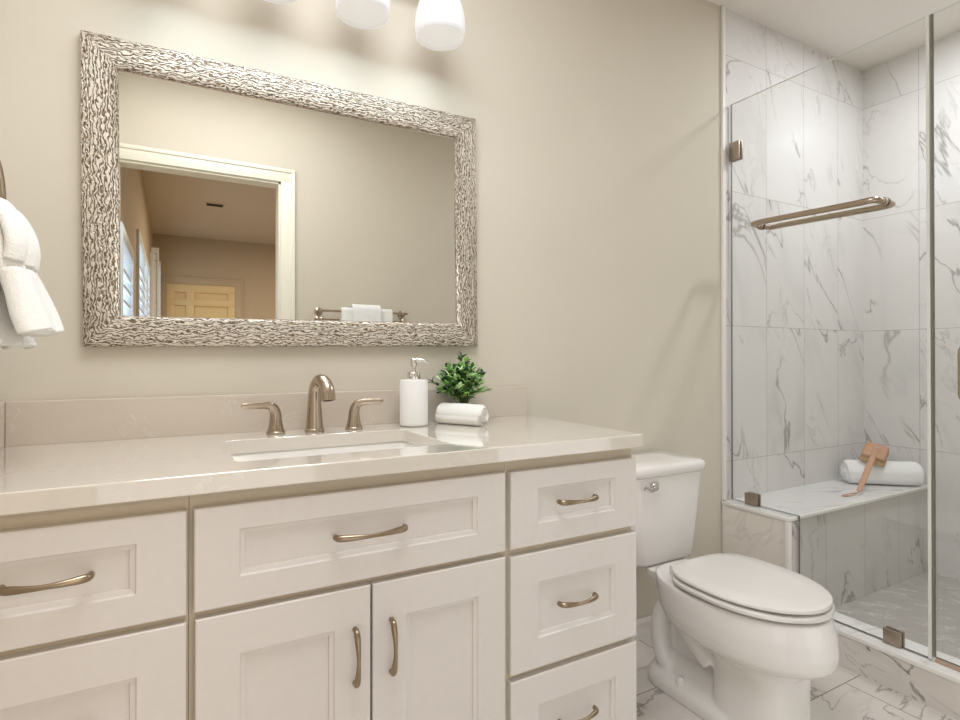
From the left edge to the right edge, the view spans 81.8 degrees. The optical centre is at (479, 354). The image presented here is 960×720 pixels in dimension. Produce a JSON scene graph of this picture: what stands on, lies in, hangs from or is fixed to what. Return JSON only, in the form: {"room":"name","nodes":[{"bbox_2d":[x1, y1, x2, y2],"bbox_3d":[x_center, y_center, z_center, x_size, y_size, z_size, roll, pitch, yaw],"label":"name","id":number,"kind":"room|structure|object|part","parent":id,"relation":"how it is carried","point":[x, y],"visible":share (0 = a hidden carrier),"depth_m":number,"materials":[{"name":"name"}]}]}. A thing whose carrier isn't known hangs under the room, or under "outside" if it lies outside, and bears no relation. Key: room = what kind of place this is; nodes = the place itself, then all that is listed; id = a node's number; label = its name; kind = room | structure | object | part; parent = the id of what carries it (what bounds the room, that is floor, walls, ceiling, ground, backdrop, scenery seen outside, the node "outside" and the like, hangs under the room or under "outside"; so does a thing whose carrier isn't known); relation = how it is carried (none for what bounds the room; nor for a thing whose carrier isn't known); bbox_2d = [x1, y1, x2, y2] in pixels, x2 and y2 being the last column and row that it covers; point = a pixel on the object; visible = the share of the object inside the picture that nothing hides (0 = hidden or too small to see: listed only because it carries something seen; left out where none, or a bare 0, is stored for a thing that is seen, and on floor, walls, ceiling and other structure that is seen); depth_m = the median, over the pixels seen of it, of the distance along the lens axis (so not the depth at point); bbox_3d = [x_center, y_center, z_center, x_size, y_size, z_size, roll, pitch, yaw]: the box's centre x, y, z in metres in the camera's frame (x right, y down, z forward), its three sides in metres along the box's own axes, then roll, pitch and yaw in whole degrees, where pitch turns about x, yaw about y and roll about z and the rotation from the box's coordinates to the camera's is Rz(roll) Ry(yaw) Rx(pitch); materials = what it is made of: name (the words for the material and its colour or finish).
{"room":"bathroom","nodes":[
{"label":"bathroom","id":0,"kind":"room"},
{"bbox_2d":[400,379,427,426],"bbox_3d":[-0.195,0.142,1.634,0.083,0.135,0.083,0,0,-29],"label":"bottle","id":1,"kind":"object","parent":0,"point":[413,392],"depth_m":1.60,"materials":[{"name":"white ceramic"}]},
{"bbox_2d":[0,0,863,619],"bbox_3d":[0.436,-0.209,2.161,3.758,2.680,0.104,0,0,-29],"label":"wall","id":2,"kind":"structure","parent":0,"point":[598,122],"depth_m":2.11,"materials":[{"name":"paint"}]},
{"bbox_2d":[5,386,526,446],"bbox_3d":[-0.457,0.160,1.597,1.411,0.102,0.019,0,0,-29],"label":"backsplash","id":3,"kind":"structure","parent":2,"relation":"attached to","point":[34,422],"depth_m":1.43,"materials":[{"name":"stone"}]},
{"bbox_2d":[80,30,476,346],"bbox_3d":[-0.481,-0.399,1.580,1.072,0.756,0.031,0,0,-29],"label":"wall mirror","id":4,"kind":"object","parent":2,"relation":"attached to","point":[223,204],"visible":1,"depth_m":1.52,"materials":[{"name":"silver metal"}]},
{"bbox_2d":[119,71,455,322],"bbox_3d":[-0.484,-0.399,1.584,0.937,0.624,0.002,0,0,-29],"label":"mirror glass","id":5,"kind":"object","parent":4,"relation":"attached to","point":[236,204],"depth_m":1.54,"materials":[{"name":"silver mirror"}]},
{"bbox_2d":[335,0,389,28],"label":"vanity light","id":6,"kind":"object","parent":2,"relation":"attached to","point":[361,14],"depth_m":1.59,"materials":[{"name":"white glass"}]},
{"bbox_3d":[-0.529,-1.019,1.415,0.149,0.161,0.149,0,0,-29],"label":"lamp shade","id":7,"kind":"part","parent":6,"relation":"part of","materials":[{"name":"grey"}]},
{"bbox_3d":[-0.324,-1.018,1.529,0.149,0.161,0.149,0,0,-29],"label":"lamp shade","id":8,"kind":"part","parent":6,"relation":"part of","materials":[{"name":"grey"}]},
{"bbox_2d":[415,0,464,50],"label":"vanity light","id":9,"kind":"object","parent":2,"relation":"attached to","point":[439,25],"depth_m":1.61,"materials":[{"name":"white glass"}]},
{"bbox_3d":[-0.118,-1.018,1.643,0.149,0.161,0.149,0,0,-29],"label":"lamp shade","id":10,"kind":"part","parent":9,"relation":"part of","materials":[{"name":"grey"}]},
{"bbox_2d":[631,615,651,640],"bbox_3d":[0.611,1.092,2.186,1.052,0.078,0.016,0,0,-29],"label":"baseboard","id":11,"kind":"structure","parent":2,"relation":"attached to","point":[643,625],"depth_m":2.20,"materials":[{"name":"white paint"}]},
{"bbox_2d":[721,5,726,499],"bbox_3d":[1.080,-0.452,2.456,0.019,2.190,0.013,0,0,-29],"label":"trim","id":12,"kind":"structure","parent":2,"relation":"attached to","point":[723,20],"depth_m":2.45,"materials":[{"name":"white paint"}]},
{"bbox_2d":[636,636,956,719],"bbox_3d":[0.919,1.177,1.365,3.838,0.100,1.950,0,0,-29],"label":"floor","id":13,"kind":"structure","parent":0,"point":[845,694],"depth_m":1.81,"materials":[{"name":"tile"}]},
{"bbox_2d":[0,496,188,719],"bbox_3d":[-0.789,0.684,1.087,0.373,0.884,0.583,0,0,-29],"label":"base cabinet","id":14,"kind":"object","parent":13,"relation":"on","point":[94,599],"visible":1,"depth_m":0.89,"materials":[{"name":"paint"}]},
{"bbox_3d":[-0.661,0.351,0.844,0.121,0.014,0.030,0,0,-29],"label":"handle","id":15,"kind":"part","parent":14,"relation":"part of","materials":[{"name":"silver metal"}]},
{"bbox_3d":[-0.668,0.599,0.868,0.366,0.276,0.019,0,0,-29],"label":"drawer","id":16,"kind":"part","parent":14,"relation":"part of","materials":[{"name":"paint"}]},
{"bbox_3d":[-0.668,0.358,0.869,0.366,0.179,0.019,0,0,-29],"label":"drawer","id":17,"kind":"part","parent":14,"relation":"part of","materials":[{"name":"paint"}]},
{"bbox_2d":[188,462,504,719],"bbox_3d":[-0.344,0.685,1.334,0.645,0.884,0.583,0,0,-29],"label":"base cabinet","id":18,"kind":"object","parent":13,"relation":"on","point":[379,597],"visible":0.98,"depth_m":1.09,"materials":[{"name":"paint"}]},
{"bbox_3d":[-0.359,0.740,1.038,0.312,0.560,0.019,0,0,-29],"label":"door","id":19,"kind":"part","parent":18,"relation":"part of","materials":[{"name":"paint"}]},
{"bbox_2d":[0,386,642,515],"bbox_3d":[-0.333,0.175,1.354,1.430,0.136,0.565,0,0,-29],"label":"countertop","id":20,"kind":"structure","parent":18,"relation":"on","point":[67,453],"depth_m":1.29,"materials":[{"name":"stone"}]},
{"bbox_2d":[241,374,383,433],"bbox_3d":[-0.438,0.132,1.482,0.373,0.155,0.127,0,0,-29],"label":"faucet","id":21,"kind":"object","parent":20,"relation":"on","point":[321,388],"visible":1,"depth_m":1.49,"materials":[{"name":"silver metal"}]},
{"bbox_3d":[-0.569,0.166,1.445,0.117,0.084,0.045,0,0,-41],"label":"handle","id":22,"kind":"part","parent":21,"relation":"part of","materials":[{"name":"silver metal"}]},
{"bbox_3d":[-0.428,0.130,1.484,0.046,0.152,0.124,0,0,-39],"label":"spout","id":23,"kind":"part","parent":21,"relation":"part of","materials":[{"name":"silver metal"}]},
{"bbox_3d":[-0.327,0.166,1.557,0.104,0.084,0.045,0,0,11],"label":"handle","id":24,"kind":"part","parent":21,"relation":"part of","materials":[{"name":"silver metal"}]},
{"bbox_2d":[231,441,418,460],"bbox_3d":[-0.343,0.308,1.311,0.510,0.134,0.349,0,0,-29],"label":"sink","id":25,"kind":"object","parent":20,"relation":"in","point":[387,445],"visible":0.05,"depth_m":1.44,"materials":[{"name":"ceramic"}]},
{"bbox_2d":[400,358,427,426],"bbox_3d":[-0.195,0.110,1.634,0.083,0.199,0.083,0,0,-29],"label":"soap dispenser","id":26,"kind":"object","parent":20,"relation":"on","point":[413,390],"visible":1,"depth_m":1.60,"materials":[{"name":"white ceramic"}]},
{"bbox_2d":[428,351,492,403],"bbox_3d":[-0.054,0.099,1.730,0.168,0.222,0.180,0,0,33],"label":"potted plant","id":27,"kind":"object","parent":20,"relation":"on","point":[457,374],"visible":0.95,"depth_m":1.72,"materials":[{"name":"green plant"}]},
{"bbox_3d":[-0.063,0.091,1.734,0.142,0.154,0.128,0,0,18],"label":"stem","id":28,"kind":"part","parent":27,"relation":"part of","materials":[{"name":"green plant"}]},
{"bbox_2d":[435,403,488,425],"bbox_3d":[-0.054,0.179,1.665,0.166,0.062,0.065,0,0,32],"label":"rolled washcloth","id":29,"kind":"object","parent":20,"relation":"on","point":[447,413],"visible":1,"depth_m":1.64,"materials":[{"name":"white fabric"}]},
{"bbox_3d":[-0.222,0.358,1.116,0.631,0.179,0.019,0,0,-29],"label":"drawer","id":30,"kind":"part","parent":18,"relation":"part of","materials":[{"name":"paint"}]},
{"bbox_3d":[-0.239,0.594,1.077,0.012,0.116,0.031,0,0,-29],"label":"handle","id":31,"kind":"part","parent":18,"relation":"part of","materials":[{"name":"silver metal"}]},
{"bbox_3d":[-0.211,0.354,1.093,0.153,0.014,0.030,0,0,-29],"label":"handle","id":32,"kind":"part","parent":18,"relation":"part of","materials":[{"name":"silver metal"}]},
{"bbox_3d":[-0.173,0.592,1.113,0.012,0.116,0.031,0,0,-29],"label":"handle","id":33,"kind":"part","parent":18,"relation":"part of","materials":[{"name":"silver metal"}]},
{"bbox_3d":[-0.082,0.741,1.191,0.312,0.560,0.019,0,0,-29],"label":"door","id":34,"kind":"part","parent":18,"relation":"part of","materials":[{"name":"paint"}]},
{"bbox_2d":[504,448,636,719],"bbox_3d":[0.113,0.686,1.587,0.397,0.884,0.583,0,0,-29],"label":"base cabinet","id":35,"kind":"object","parent":13,"relation":"on","point":[570,551],"visible":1,"depth_m":1.35,"materials":[{"name":"paint"}]},
{"bbox_3d":[0.237,0.602,1.369,0.390,0.272,0.019,0,0,-29],"label":"drawer","id":36,"kind":"part","parent":35,"relation":"part of","materials":[{"name":"paint"}]},
{"bbox_3d":[0.237,0.360,1.370,0.390,0.178,0.019,0,0,-29],"label":"drawer","id":37,"kind":"part","parent":35,"relation":"part of","materials":[{"name":"paint"}]},
{"bbox_3d":[0.237,0.888,1.367,0.390,0.269,0.019,0,0,-29],"label":"drawer","id":38,"kind":"part","parent":35,"relation":"part of","materials":[{"name":"paint"}]},
{"bbox_3d":[0.244,0.599,1.344,0.119,0.014,0.030,0,0,-29],"label":"handle","id":39,"kind":"part","parent":35,"relation":"part of","materials":[{"name":"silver metal"}]},
{"bbox_3d":[0.244,0.354,1.345,0.121,0.014,0.030,0,0,-29],"label":"handle","id":40,"kind":"part","parent":35,"relation":"part of","materials":[{"name":"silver metal"}]},
{"bbox_3d":[0.244,0.880,1.343,0.119,0.014,0.030,0,0,-29],"label":"handle","id":41,"kind":"part","parent":35,"relation":"part of","materials":[{"name":"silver metal"}]},
{"bbox_2d":[631,451,838,719],"bbox_3d":[0.758,0.757,1.822,0.378,0.744,0.775,0,0,-29],"label":"toilet","id":42,"kind":"object","parent":13,"relation":"on","point":[734,636],"visible":0.98,"depth_m":1.67,"materials":[{"name":"ceramic"}]},
{"bbox_3d":[0.589,0.458,1.901,0.081,0.036,0.030,0,0,-29],"label":"flush lever","id":43,"kind":"part","parent":42,"relation":"part of","materials":[{"name":"silver metal"}]},
{"bbox_3d":[0.627,0.588,2.061,0.364,0.314,0.212,0,0,-29],"label":"tank","id":44,"kind":"part","parent":42,"relation":"part of","materials":[{"name":"ceramic"}]},
{"bbox_3d":[0.628,0.408,2.060,0.378,0.044,0.235,0,0,-29],"label":"tank lid","id":45,"kind":"part","parent":42,"relation":"part of","materials":[{"name":"ceramic"}]},
{"bbox_3d":[0.800,0.931,1.746,0.355,0.396,0.602,0,0,-29],"label":"bowl","id":46,"kind":"part","parent":42,"relation":"part of","materials":[{"name":"ceramic"}]},
{"bbox_3d":[0.831,0.693,1.691,0.363,0.016,0.429,0,0,-29],"label":"seat lid","id":47,"kind":"part","parent":42,"relation":"part of","materials":[{"name":"plastic"}]},
{"bbox_3d":[0.833,0.715,1.687,0.372,0.014,0.432,0,0,-29],"label":"seat","id":48,"kind":"part","parent":42,"relation":"part of","materials":[{"name":"plastic"}]},
{"bbox_2d":[722,478,927,606],"bbox_3d":[1.651,0.890,2.591,1.169,0.486,0.308,0,0,-29],"label":"shower bench","id":49,"kind":"object","parent":13,"relation":"on","point":[874,539],"visible":0.67,"depth_m":2.42,"materials":[{"name":"stone"}]},
{"bbox_2d":[842,441,888,495],"bbox_3d":[1.842,0.543,2.646,0.454,0.209,0.108,0,0,-42],"label":"bath brush","id":50,"kind":"object","parent":49,"relation":"on","point":[872,453],"visible":1,"depth_m":2.70,"materials":[{"name":"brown wood"}]},
{"bbox_3d":[1.851,0.543,2.640,0.318,0.173,0.025,0,0,-42],"label":"handle","id":51,"kind":"part","parent":50,"relation":"part of","materials":[{"name":"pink wood"}]},
{"bbox_2d":[840,460,923,485],"bbox_3d":[2.005,0.590,2.770,0.340,0.117,0.121,0,0,12],"label":"rolled towel","id":52,"kind":"object","parent":49,"relation":"on","point":[909,473],"visible":0.93,"depth_m":2.72,"materials":[{"name":"white fabric"}]},
{"bbox_2d":[833,612,959,719],"bbox_3d":[1.638,1.064,1.557,0.144,0.128,1.486,0,0,-29],"label":"shower curb","id":53,"kind":"object","parent":13,"relation":"on","point":[915,676],"depth_m":1.86,"materials":[{"name":"tile"},{"name":"quartz"}]},
{"bbox_2d":[729,15,933,659],"bbox_3d":[1.303,-0.057,2.144,0.030,2.118,0.744,0,0,-29],"label":"glass panel","id":54,"kind":"object","parent":53,"relation":"on","point":[892,636],"visible":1,"depth_m":1.82,"materials":[{"name":"clear glass"}]},
{"bbox_2d":[750,196,895,229],"bbox_3d":[1.304,-0.539,2.144,0.152,0.044,0.499,0,0,-29],"label":"towel bar","id":55,"kind":"object","parent":54,"relation":"attached to","point":[883,203],"visible":1,"depth_m":2.10,"materials":[{"name":"silver metal"}]},
{"bbox_2d":[879,197,888,205],"bbox_3d":[1.409,-0.534,1.935,0.006,0.032,0.032,0,0,-29],"label":"washer","id":56,"kind":"object","parent":55,"relation":"in","point":[886,200],"depth_m":1.93,"materials":[{"name":"silver metal"}]},
{"bbox_2d":[930,1,959,671],"bbox_3d":[1.651,-0.060,1.514,0.128,2.118,0.690,0,0,-29],"label":"shower door","id":57,"kind":"structure","parent":53,"relation":"on","point":[941,661],"depth_m":1.81,"materials":[{"name":"clear glass"}]},
{"bbox_3d":[1.500,0.059,1.715,0.058,0.175,0.019,0,0,-29],"label":"handle","id":58,"kind":"part","parent":57,"relation":"part of","materials":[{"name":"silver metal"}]},
{"bbox_2d":[708,0,959,70],"bbox_3d":[0.931,-1.603,1.358,3.838,0.100,2.000,0,0,-29],"label":"ceiling","id":59,"kind":"structure","parent":0,"point":[833,28],"depth_m":2.58,"materials":[{"name":"paint"}]},
{"bbox_2d":[835,572,959,658],"bbox_3d":[2.074,1.101,1.977,1.024,0.058,1.800,0,0,-29],"label":"floor","id":60,"kind":"structure","parent":0,"point":[903,606],"depth_m":2.32,"materials":[{"name":"tile"}]},
{"bbox_2d":[863,31,959,579],"bbox_3d":[2.578,-0.208,2.234,0.100,2.680,1.850,0,0,-29],"label":"wall","id":61,"kind":"structure","parent":0,"point":[894,90],"depth_m":2.82,"materials":[{"name":"tile"}]},
{"bbox_3d":[-0.692,-0.218,0.424,0.100,2.680,1.850,0,0,-29],"label":"wall","id":62,"kind":"structure","parent":0,"visible":0},
{"bbox_2d":[0,161,6,199],"bbox_3d":[-0.908,-0.301,0.991,0.072,0.196,0.175,0,0,-29],"label":"towel ring","id":63,"kind":"object","parent":62,"relation":"attached to","point":[2,179],"visible":0.4,"depth_m":1.06,"materials":[{"name":"silver metal"}]},
{"bbox_2d":[0,198,64,349],"bbox_3d":[-0.864,-0.144,1.026,0.142,0.271,0.371,0,0,-29],"label":"hand towel","id":64,"kind":"object","parent":63,"relation":"hanging from","point":[27,310],"visible":1,"depth_m":0.96,"materials":[{"name":"white fabric"}]}
]}

